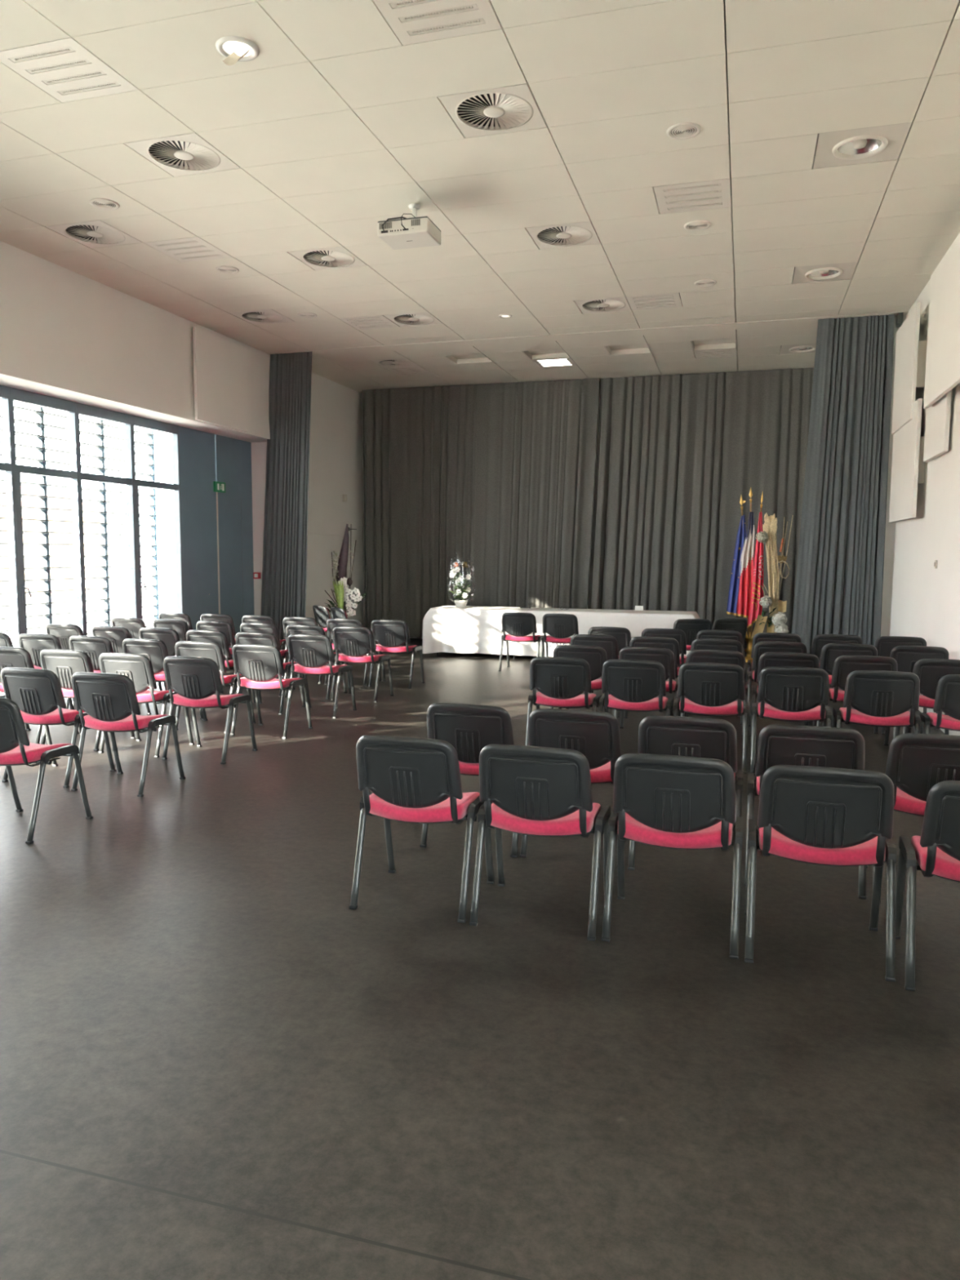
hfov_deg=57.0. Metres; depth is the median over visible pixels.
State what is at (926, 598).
wall
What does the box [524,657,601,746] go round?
chair
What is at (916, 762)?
chair
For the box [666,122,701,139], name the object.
ceiling vent
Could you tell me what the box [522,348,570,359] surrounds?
ceiling tray
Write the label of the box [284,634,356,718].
chair
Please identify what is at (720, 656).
chair
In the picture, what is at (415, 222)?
vent
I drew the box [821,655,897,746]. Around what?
chair
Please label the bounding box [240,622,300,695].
chair
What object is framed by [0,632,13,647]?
chair
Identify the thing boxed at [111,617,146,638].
chair
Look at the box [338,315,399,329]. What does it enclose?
ceiling vent
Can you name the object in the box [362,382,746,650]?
wall
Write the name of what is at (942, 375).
acoustic panel
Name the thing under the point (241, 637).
chair
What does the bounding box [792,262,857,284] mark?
recessed light
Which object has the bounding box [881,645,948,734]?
chair
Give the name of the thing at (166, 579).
ground
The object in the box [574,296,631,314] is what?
ceiling vent
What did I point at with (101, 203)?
recessed light
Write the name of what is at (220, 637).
chair
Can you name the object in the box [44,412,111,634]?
window blind
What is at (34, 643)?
chair
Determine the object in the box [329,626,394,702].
chair
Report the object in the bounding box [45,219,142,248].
ceiling vent
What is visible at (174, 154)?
ceiling vent
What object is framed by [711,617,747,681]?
chair
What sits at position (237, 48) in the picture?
recessed light
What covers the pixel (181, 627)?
chair
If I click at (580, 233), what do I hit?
ceiling vent
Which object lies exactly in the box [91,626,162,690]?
chair
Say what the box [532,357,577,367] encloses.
recessed light
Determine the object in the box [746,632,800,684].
chair
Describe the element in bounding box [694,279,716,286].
recessed light
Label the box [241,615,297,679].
chair
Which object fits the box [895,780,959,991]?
chair
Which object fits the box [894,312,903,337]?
pulley
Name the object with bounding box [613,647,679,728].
chair
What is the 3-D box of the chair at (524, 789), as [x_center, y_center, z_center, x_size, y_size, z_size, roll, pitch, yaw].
[0.279,0.816,3.914,0.548,0.814,0.554,2,6,16]
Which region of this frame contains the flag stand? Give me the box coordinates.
[744,631,752,662]
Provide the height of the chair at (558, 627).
0.814 m
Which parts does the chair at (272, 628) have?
backrest, leg, seat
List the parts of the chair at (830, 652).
seat, backrest, leg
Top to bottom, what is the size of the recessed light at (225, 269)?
0.012 m
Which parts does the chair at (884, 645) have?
backrest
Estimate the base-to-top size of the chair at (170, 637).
0.814 m
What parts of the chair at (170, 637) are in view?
backrest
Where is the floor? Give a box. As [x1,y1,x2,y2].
[0,638,959,1279]
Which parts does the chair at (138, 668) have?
leg, backrest, leg, seat, leg, leg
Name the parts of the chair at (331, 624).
leg, backrest, leg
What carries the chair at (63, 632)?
on the floor
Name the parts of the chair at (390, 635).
leg, leg, backrest, seat, leg, leg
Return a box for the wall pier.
[880,315,906,636]
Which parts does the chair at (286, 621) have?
backrest, leg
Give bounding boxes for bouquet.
[449,561,475,607]
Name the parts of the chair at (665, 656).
leg, leg, backrest, seat, leg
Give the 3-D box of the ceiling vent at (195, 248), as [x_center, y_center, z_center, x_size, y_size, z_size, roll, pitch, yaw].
[-2.842,-3.826,8.646,0.592,0.031,0.592,2,6,16]
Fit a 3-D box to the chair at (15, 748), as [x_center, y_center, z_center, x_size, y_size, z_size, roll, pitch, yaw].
[-2.658,0.683,5.083,0.548,0.814,0.554,2,6,16]
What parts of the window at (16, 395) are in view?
handle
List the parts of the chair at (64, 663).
leg, backrest, seat, leg, leg, leg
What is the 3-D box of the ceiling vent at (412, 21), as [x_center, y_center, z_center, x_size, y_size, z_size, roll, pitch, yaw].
[-0.247,-3.429,4.764,0.592,0.031,0.592,2,6,16]
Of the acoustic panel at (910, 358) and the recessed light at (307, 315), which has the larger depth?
the recessed light at (307, 315)
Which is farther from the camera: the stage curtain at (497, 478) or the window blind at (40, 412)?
the stage curtain at (497, 478)
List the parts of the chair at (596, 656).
backrest, seat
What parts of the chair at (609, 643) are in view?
backrest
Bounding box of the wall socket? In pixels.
[933,560,937,568]
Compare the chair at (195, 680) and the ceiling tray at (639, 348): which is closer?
the chair at (195, 680)
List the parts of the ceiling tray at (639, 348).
panel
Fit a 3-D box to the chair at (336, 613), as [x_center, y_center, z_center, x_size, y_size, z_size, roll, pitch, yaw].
[-1.860,-0.076,12.864,0.554,0.814,0.548,-3,7,-33]
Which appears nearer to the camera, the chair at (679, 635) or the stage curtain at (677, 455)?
the chair at (679, 635)
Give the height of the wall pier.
4.531 m
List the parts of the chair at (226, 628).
backrest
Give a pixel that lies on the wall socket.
(935, 561)
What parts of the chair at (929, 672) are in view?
leg, seat, backrest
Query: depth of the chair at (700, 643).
8.30 m
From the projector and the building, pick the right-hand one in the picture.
the projector
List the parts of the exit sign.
panel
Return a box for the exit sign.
[213,480,226,493]
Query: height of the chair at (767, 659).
0.814 m
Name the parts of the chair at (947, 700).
leg, leg, seat, backrest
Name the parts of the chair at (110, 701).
leg, backrest, leg, seat, leg, leg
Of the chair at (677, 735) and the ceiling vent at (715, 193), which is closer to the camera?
the chair at (677, 735)
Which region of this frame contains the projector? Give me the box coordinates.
[377,203,440,249]
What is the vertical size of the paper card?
0.070 m
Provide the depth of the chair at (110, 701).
5.81 m
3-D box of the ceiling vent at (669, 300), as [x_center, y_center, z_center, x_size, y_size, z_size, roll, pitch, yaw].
[2.039,-3.960,10.319,0.592,0.031,0.592,2,6,16]
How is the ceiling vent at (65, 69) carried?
in the ceiling
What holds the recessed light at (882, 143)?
in the ceiling
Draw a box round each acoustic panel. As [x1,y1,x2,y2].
[192,326,248,431]
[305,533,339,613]
[888,398,924,522]
[891,302,927,435]
[923,232,959,408]
[923,388,952,462]
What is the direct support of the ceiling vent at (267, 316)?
in the ceiling
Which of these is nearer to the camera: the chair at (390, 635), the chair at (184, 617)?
the chair at (390, 635)
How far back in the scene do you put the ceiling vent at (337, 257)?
8.88 m
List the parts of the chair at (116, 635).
backrest, leg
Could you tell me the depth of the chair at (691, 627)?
10.90 m
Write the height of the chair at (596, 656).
0.814 m
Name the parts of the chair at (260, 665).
leg, leg, backrest, seat, leg, leg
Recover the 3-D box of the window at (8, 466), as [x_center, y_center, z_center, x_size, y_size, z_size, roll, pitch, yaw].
[-5.062,-0.947,8.892,0.090,3.285,0.955,2,6,16]
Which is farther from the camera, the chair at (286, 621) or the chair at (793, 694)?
the chair at (286, 621)
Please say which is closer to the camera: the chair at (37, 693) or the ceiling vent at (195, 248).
the chair at (37, 693)
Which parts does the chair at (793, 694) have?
leg, leg, seat, backrest, leg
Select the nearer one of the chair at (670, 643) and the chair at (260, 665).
the chair at (260, 665)
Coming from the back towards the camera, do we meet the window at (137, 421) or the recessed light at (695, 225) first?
the window at (137, 421)
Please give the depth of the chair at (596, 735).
4.52 m
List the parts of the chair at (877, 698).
leg, leg, seat, backrest, leg, leg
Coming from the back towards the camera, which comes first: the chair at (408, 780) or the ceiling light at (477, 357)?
the ceiling light at (477, 357)
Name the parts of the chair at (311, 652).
leg, leg, backrest, seat, leg, leg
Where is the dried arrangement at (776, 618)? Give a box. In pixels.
[751,512,793,639]
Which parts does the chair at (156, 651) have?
backrest, leg, seat, leg, leg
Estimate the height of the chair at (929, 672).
0.814 m
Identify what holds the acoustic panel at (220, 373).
attached to the wall at (65, 334)
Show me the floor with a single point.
(215, 1064)
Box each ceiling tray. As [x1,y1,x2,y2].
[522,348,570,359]
[604,342,651,355]
[691,337,737,350]
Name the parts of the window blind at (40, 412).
post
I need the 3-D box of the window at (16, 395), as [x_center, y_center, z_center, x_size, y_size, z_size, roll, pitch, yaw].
[-4.759,-1.034,9.794,0.154,3.285,0.955,2,6,16]
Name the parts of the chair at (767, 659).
leg, leg, backrest, leg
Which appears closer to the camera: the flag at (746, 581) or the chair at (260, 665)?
the chair at (260, 665)
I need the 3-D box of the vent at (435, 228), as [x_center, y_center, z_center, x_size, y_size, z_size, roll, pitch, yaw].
[-0.374,-3.398,7.360,0.005,0.060,0.135,2,6,16]
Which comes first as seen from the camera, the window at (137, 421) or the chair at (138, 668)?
the chair at (138, 668)
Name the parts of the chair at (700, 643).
backrest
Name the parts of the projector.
lid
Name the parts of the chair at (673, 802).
leg, leg, backrest, seat, leg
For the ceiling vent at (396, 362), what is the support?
in the ceiling
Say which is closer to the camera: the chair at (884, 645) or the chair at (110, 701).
the chair at (110, 701)
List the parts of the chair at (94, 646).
backrest, leg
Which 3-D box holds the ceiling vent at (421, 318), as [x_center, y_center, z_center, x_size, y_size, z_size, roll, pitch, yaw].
[-0.837,-4.071,11.168,0.588,0.052,0.588,2,6,16]
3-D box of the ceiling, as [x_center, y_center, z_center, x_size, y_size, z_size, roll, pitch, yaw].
[-0.875,-3.674,6.265,9.570,0.224,18.750,2,6,16]
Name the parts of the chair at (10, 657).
seat, backrest, leg, leg, leg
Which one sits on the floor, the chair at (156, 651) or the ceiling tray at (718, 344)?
the chair at (156, 651)
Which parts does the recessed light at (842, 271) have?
bulb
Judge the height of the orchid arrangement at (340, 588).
2.039 m
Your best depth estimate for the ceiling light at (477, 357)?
13.64 m
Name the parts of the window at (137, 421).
handle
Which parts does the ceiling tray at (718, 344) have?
panel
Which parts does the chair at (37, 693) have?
leg, backrest, leg, seat, leg, leg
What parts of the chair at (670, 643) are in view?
backrest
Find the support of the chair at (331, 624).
on the floor
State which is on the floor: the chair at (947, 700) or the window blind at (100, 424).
the chair at (947, 700)
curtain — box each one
[260,351,311,650]
[362,377,599,637]
[587,367,813,648]
[791,314,894,675]
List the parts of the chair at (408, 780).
leg, leg, backrest, seat, leg, leg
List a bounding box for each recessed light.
[89,198,119,209]
[215,35,259,65]
[215,266,239,273]
[297,312,316,318]
[498,314,511,318]
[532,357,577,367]
[779,343,816,354]
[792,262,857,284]
[813,122,911,168]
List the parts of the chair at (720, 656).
backrest, leg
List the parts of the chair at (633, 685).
leg, backrest, seat, leg, leg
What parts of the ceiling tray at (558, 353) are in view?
panel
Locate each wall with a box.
[0,240,364,642]
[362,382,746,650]
[889,278,959,735]
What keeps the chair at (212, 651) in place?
on the floor
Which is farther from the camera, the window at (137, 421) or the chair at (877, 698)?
the window at (137, 421)
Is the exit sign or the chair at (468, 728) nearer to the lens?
the chair at (468, 728)
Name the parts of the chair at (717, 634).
backrest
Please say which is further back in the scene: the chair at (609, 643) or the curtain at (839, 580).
the curtain at (839, 580)
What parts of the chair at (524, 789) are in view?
leg, leg, backrest, seat, leg, leg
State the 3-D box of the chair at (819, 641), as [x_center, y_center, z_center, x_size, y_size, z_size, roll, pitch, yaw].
[3.657,0.325,9.135,0.548,0.814,0.554,2,6,17]
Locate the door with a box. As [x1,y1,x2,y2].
[178,426,254,659]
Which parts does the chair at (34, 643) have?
backrest, leg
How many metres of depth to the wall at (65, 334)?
10.53 m
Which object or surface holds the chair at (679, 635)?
on the floor
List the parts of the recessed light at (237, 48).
bulb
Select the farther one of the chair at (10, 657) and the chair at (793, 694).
the chair at (10, 657)
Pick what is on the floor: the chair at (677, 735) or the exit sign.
the chair at (677, 735)
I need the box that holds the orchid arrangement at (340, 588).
[324,524,367,617]
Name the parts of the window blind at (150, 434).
post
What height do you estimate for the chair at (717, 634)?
0.814 m
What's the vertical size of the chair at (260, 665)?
0.814 m
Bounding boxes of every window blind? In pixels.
[0,403,53,644]
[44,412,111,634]
[103,424,159,627]
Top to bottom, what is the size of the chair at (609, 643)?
0.814 m
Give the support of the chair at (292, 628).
on the floor
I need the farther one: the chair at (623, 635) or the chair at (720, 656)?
the chair at (623, 635)
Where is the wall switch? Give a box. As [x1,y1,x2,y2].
[342,493,346,502]
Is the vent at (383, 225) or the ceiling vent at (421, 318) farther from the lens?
the ceiling vent at (421, 318)
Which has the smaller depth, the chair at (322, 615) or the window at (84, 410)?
the window at (84, 410)
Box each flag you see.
[726,496,749,638]
[737,488,754,631]
[746,493,763,638]
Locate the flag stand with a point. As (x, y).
(748, 641)
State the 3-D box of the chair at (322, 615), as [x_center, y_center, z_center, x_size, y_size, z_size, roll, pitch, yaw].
[-2.194,-0.121,13.300,0.554,0.814,0.548,-4,7,-35]
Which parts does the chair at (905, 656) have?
leg, backrest, leg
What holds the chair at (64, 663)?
on the floor
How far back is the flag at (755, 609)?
13.14 m
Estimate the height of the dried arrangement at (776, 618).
2.213 m
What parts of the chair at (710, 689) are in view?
leg, seat, backrest, leg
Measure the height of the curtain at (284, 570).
4.495 m
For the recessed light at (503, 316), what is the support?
in the ceiling
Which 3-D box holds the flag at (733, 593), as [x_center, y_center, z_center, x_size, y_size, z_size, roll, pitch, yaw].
[3.916,-1.097,13.315,0.352,2.172,0.099,2,6,16]
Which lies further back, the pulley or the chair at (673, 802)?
the pulley
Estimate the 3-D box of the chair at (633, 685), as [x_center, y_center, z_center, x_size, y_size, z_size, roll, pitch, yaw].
[1.216,0.529,6.897,0.548,0.814,0.554,2,6,17]
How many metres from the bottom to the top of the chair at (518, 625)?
0.814 m
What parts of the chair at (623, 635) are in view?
backrest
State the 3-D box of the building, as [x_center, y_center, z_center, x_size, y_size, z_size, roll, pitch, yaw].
[-20.920,-2.606,20.350,4.600,4.250,33.000,2,6,16]
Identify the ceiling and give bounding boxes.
[0,0,959,393]
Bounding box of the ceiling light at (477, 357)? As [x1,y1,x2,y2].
[444,353,493,364]
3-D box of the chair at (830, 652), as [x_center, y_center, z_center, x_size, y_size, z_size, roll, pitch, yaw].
[3.393,0.413,8.216,0.548,0.814,0.554,2,6,17]
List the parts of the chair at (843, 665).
seat, backrest, leg, leg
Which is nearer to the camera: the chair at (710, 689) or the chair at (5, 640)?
the chair at (710, 689)
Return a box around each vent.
[0,35,138,102]
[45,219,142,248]
[124,131,239,176]
[143,236,232,262]
[229,309,294,324]
[288,245,367,270]
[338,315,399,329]
[370,357,419,368]
[373,0,501,45]
[379,222,391,229]
[383,311,443,326]
[411,218,420,226]
[433,226,438,238]
[438,80,546,137]
[525,219,600,249]
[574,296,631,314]
[626,292,682,310]
[653,177,731,213]
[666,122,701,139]
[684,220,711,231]
[693,347,737,359]
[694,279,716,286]
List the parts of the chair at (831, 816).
leg, leg, seat, backrest, leg, leg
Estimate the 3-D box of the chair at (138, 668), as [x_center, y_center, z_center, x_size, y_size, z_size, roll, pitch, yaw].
[-2.708,0.483,7.122,0.548,0.814,0.554,2,6,15]
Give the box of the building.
[0,483,128,599]
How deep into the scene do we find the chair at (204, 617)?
11.22 m
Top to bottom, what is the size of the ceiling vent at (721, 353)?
0.031 m
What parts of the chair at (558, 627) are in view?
leg, leg, seat, backrest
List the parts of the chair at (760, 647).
leg, backrest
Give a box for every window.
[0,385,21,697]
[9,386,85,635]
[75,402,137,635]
[131,414,183,619]
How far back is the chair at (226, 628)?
10.07 m
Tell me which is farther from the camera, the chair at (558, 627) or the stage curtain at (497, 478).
the stage curtain at (497, 478)
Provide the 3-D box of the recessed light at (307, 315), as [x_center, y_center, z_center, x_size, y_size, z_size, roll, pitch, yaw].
[-2.144,-4.031,10.986,0.236,0.012,0.236,2,6,16]
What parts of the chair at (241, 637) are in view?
backrest, leg, leg, seat, leg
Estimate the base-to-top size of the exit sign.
0.150 m
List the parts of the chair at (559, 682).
leg, backrest, seat, leg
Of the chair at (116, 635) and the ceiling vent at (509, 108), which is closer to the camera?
the ceiling vent at (509, 108)
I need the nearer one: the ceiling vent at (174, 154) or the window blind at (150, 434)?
the ceiling vent at (174, 154)
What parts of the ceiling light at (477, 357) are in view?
panel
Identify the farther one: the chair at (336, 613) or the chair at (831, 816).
the chair at (336, 613)
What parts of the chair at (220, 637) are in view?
backrest, seat, leg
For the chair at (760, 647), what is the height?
0.814 m
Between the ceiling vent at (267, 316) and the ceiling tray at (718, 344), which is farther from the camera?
the ceiling tray at (718, 344)
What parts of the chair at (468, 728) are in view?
leg, seat, backrest, leg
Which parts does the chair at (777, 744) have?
leg, leg, seat, backrest, leg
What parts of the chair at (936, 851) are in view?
leg, leg, seat, backrest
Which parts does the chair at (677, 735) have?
leg, backrest, leg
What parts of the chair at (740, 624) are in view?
backrest, leg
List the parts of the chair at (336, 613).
backrest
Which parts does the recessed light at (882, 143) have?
bulb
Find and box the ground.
[0,569,177,694]
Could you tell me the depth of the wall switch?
15.76 m
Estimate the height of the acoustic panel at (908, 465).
1.220 m
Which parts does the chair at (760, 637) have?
backrest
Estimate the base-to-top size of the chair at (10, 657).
0.814 m
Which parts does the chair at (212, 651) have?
leg, backrest, leg, leg, seat, leg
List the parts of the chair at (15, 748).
leg, backrest, seat, leg, leg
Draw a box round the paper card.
[635,605,643,610]
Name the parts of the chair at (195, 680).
leg, backrest, leg, seat, leg, leg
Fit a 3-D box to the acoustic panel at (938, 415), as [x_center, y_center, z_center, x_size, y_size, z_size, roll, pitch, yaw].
[4.448,-2.299,8.554,0.070,1.040,0.980,2,6,16]
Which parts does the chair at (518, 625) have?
leg, leg, backrest, seat, leg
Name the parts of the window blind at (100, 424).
post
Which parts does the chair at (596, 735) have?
leg, backrest, seat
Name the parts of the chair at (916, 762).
leg, seat, backrest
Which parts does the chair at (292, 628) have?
leg, backrest, leg, leg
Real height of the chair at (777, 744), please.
0.814 m
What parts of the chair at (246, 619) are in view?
backrest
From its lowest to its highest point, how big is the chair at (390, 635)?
0.814 m
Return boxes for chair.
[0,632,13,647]
[0,646,79,744]
[0,667,115,787]
[0,697,93,844]
[18,633,69,709]
[40,648,135,751]
[45,623,84,649]
[68,635,151,714]
[71,672,185,796]
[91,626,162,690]
[97,653,194,757]
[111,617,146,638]
[122,638,203,728]
[138,627,180,690]
[152,618,189,656]
[158,613,192,630]
[161,656,257,764]
[174,641,256,733]
[186,630,255,702]
[195,621,237,692]
[200,613,235,642]
[230,644,312,739]
[233,631,306,715]
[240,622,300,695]
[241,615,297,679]
[282,617,337,683]
[284,624,347,699]
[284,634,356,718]
[312,604,330,632]
[324,618,381,686]
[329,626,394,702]
[330,607,375,654]
[349,734,494,923]
[368,619,424,688]
[419,702,518,857]
[469,744,610,941]
[498,612,544,671]
[520,708,625,857]
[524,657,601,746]
[540,613,578,657]
[550,644,614,715]
[565,634,619,717]
[583,626,631,694]
[599,659,673,715]
[601,753,742,959]
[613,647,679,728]
[623,636,679,718]
[627,715,743,870]
[640,628,686,665]
[673,618,711,650]
[673,662,749,773]
[680,649,748,747]
[686,638,742,724]
[696,630,745,665]
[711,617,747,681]
[744,724,866,899]
[744,764,896,982]
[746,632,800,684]
[747,640,808,726]
[750,652,821,737]
[750,666,831,775]
[811,634,862,662]
[819,643,878,733]
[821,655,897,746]
[831,670,920,733]
[866,733,959,902]
[874,635,926,713]
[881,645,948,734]
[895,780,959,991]
[897,658,959,735]
[919,674,959,733]
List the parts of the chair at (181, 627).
backrest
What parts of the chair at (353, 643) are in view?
leg, leg, backrest, seat, leg, leg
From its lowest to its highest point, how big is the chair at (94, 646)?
0.814 m
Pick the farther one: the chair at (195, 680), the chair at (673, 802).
the chair at (195, 680)
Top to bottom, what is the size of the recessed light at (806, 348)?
0.111 m

